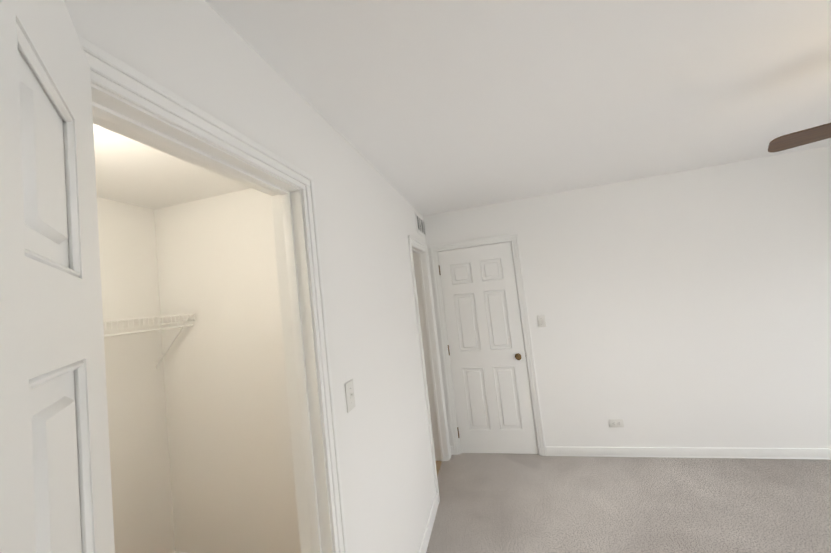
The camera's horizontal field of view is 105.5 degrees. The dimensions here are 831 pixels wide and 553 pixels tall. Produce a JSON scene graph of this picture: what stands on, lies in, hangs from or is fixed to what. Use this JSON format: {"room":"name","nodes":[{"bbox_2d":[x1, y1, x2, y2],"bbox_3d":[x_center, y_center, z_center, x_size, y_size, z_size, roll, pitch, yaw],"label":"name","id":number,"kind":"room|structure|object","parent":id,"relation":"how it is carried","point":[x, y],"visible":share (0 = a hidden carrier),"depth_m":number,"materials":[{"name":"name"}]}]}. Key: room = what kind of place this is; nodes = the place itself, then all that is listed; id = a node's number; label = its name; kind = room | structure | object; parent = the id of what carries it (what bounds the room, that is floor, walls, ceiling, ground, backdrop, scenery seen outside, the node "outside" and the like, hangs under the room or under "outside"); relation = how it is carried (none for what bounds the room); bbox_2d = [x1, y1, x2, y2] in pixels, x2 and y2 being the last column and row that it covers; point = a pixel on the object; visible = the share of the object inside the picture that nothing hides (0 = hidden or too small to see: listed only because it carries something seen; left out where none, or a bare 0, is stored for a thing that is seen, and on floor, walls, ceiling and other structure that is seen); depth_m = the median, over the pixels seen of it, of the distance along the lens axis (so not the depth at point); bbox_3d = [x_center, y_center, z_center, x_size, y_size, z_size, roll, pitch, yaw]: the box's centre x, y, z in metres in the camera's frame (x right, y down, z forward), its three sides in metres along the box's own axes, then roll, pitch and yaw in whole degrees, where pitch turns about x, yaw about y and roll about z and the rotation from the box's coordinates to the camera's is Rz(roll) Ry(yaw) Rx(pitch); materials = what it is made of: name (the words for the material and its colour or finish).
{"room":"empty bedroom","nodes":[
{"label":"empty bedroom","id":0,"kind":"room"},
{"bbox_2d":[97,197,174,552],"bbox_3d":[-2.042,0.707,1.313,0.120,2.440,2.120,-7,-4,14],"label":"wall","id":1,"kind":"structure","parent":0,"point":[140,467],"depth_m":2.04,"materials":[{"name":"white paint"}]},
{"bbox_2d":[103,313,194,368],"bbox_3d":[-1.704,0.431,1.929,0.306,0.357,0.537,-7,-4,14],"label":"wire closet shelf","id":2,"kind":"object","parent":1,"relation":"attached to","point":[143,331],"visible":0.69,"depth_m":1.93,"materials":[{"name":"white metal"}]},
{"bbox_2d":[154,188,300,552],"bbox_3d":[-0.994,0.637,2.083,1.548,2.440,0.120,-7,-4,14],"label":"wall","id":3,"kind":"structure","parent":0,"point":[233,490],"depth_m":2.09,"materials":[{"name":"white paint"}]},
{"bbox_2d":[64,0,435,552],"bbox_3d":[-0.268,0.526,1.575,0.120,2.440,3.721,-7,-4,14],"label":"wall","id":4,"kind":"structure","parent":0,"point":[204,55],"depth_m":1.37,"materials":[{"name":"white paint"}]},
{"bbox_2d":[0,0,114,552],"bbox_3d":[-0.235,0.634,0.172,0.155,2.030,0.683,-4,-4,-36],"label":"closet door","id":5,"kind":"structure","parent":4,"relation":"in","point":[55,485],"depth_m":0.31,"materials":[{"name":"white wood"}]},
{"bbox_2d":[77,34,347,552],"bbox_3d":[-0.449,0.662,0.775,0.158,2.113,0.810,-7,-4,14],"label":"door frame","id":6,"kind":"structure","parent":4,"relation":"attached to","point":[128,101],"depth_m":1.09,"materials":[{"name":"white wood"}]},
{"bbox_2d":[345,379,354,412],"bbox_3d":[-0.266,0.494,1.312,0.016,0.115,0.070,-7,-4,14],"label":"light switch","id":7,"kind":"object","parent":4,"relation":"attached to","point":[350,396],"visible":1,"depth_m":1.30,"materials":[{"name":"white plastic"}]},
{"bbox_2d":[415,212,425,237],"bbox_3d":[0.056,-0.506,3.120,0.019,0.200,0.370,-7,-4,14],"label":"air vent","id":8,"kind":"object","parent":4,"relation":"in","point":[420,225],"visible":1,"depth_m":3.08,"materials":[{"name":"white metal"}]},
{"bbox_2d":[408,235,450,501],"bbox_3d":[0.076,0.730,2.864,0.158,2.113,0.680,-7,-4,14],"label":"door frame","id":9,"kind":"structure","parent":4,"relation":"attached to","point":[431,367],"depth_m":3.10,"materials":[{"name":"white wood"}]},
{"bbox_2d":[419,448,451,552],"bbox_3d":[-0.073,1.687,1.488,0.017,0.082,3.481,-7,-4,14],"label":"baseboard","id":10,"kind":"structure","parent":4,"relation":"attached to","point":[427,532],"depth_m":2.15,"materials":[{"name":"white wood"}]},
{"bbox_2d":[435,460,441,475],"bbox_3d":[-0.468,1.947,3.879,1.828,0.060,3.700,-7,-4,14],"label":"floor","id":11,"kind":"structure","parent":0,"point":[438,464],"depth_m":2.99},
{"bbox_2d":[93,0,830,215],"bbox_3d":[1.436,-0.887,2.337,6.920,0.080,5.940,-7,-4,14],"label":"ceiling","id":12,"kind":"structure","parent":0,"point":[426,107],"depth_m":1.38,"materials":[{"name":"white paint"}]},
{"bbox_2d":[768,123,830,151],"bbox_3d":[2.116,-0.714,1.016,1.249,0.572,1.259,-7,-4,14],"label":"ceiling fan","id":13,"kind":"object","parent":12,"relation":"hanging from","point":[801,137],"visible":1,"depth_m":1.37,"materials":[{"name":"brown wood"}]},
{"bbox_2d":[423,146,830,452],"bbox_3d":[2.652,0.270,2.707,5.032,2.440,0.120,-7,-4,14],"label":"wall","id":14,"kind":"structure","parent":0,"point":[689,308],"depth_m":2.73,"materials":[{"name":"white paint"}]},
{"bbox_2d":[438,242,537,453],"bbox_3d":[0.699,0.710,3.144,0.748,2.030,0.155,-7,-4,14],"label":"door","id":15,"kind":"structure","parent":14,"relation":"in","point":[492,394],"depth_m":3.13,"materials":[{"name":"white wood"}]},
{"bbox_2d":[430,233,546,455],"bbox_3d":[0.704,0.680,3.183,0.875,2.113,0.158,-7,-4,14],"label":"door frame","id":16,"kind":"structure","parent":14,"relation":"attached to","point":[527,339],"depth_m":3.13,"materials":[{"name":"white wood"}]},
{"bbox_2d":[537,315,545,326],"bbox_3d":[1.195,0.424,2.997,0.070,0.115,0.016,-7,-4,14],"label":"light switch","id":17,"kind":"object","parent":14,"relation":"attached to","point":[541,320],"visible":1,"depth_m":3.00,"materials":[{"name":"white plastic"}]},
{"bbox_2d":[609,419,623,426],"bbox_3d":[1.793,1.311,2.822,0.115,0.070,0.008,-7,-4,14],"label":"electrical outlet","id":18,"kind":"object","parent":14,"relation":"attached to","point":[616,423],"visible":1,"depth_m":2.82,"materials":[{"name":"white plastic"}]},
{"bbox_2d":[450,446,830,459],"bbox_3d":[2.708,1.445,2.584,4.912,0.082,0.017,-7,-4,14],"label":"baseboard","id":19,"kind":"structure","parent":14,"relation":"attached to","point":[754,453],"depth_m":2.67,"materials":[{"name":"white wood"}]},
{"bbox_2d":[426,453,830,552],"bbox_3d":[2.322,1.457,0.893,5.092,0.060,3.721,-7,-4,14],"label":"floor","id":20,"kind":"structure","parent":0,"point":[509,503],"depth_m":2.20,"materials":[{"name":"grey carpet"}]}
]}

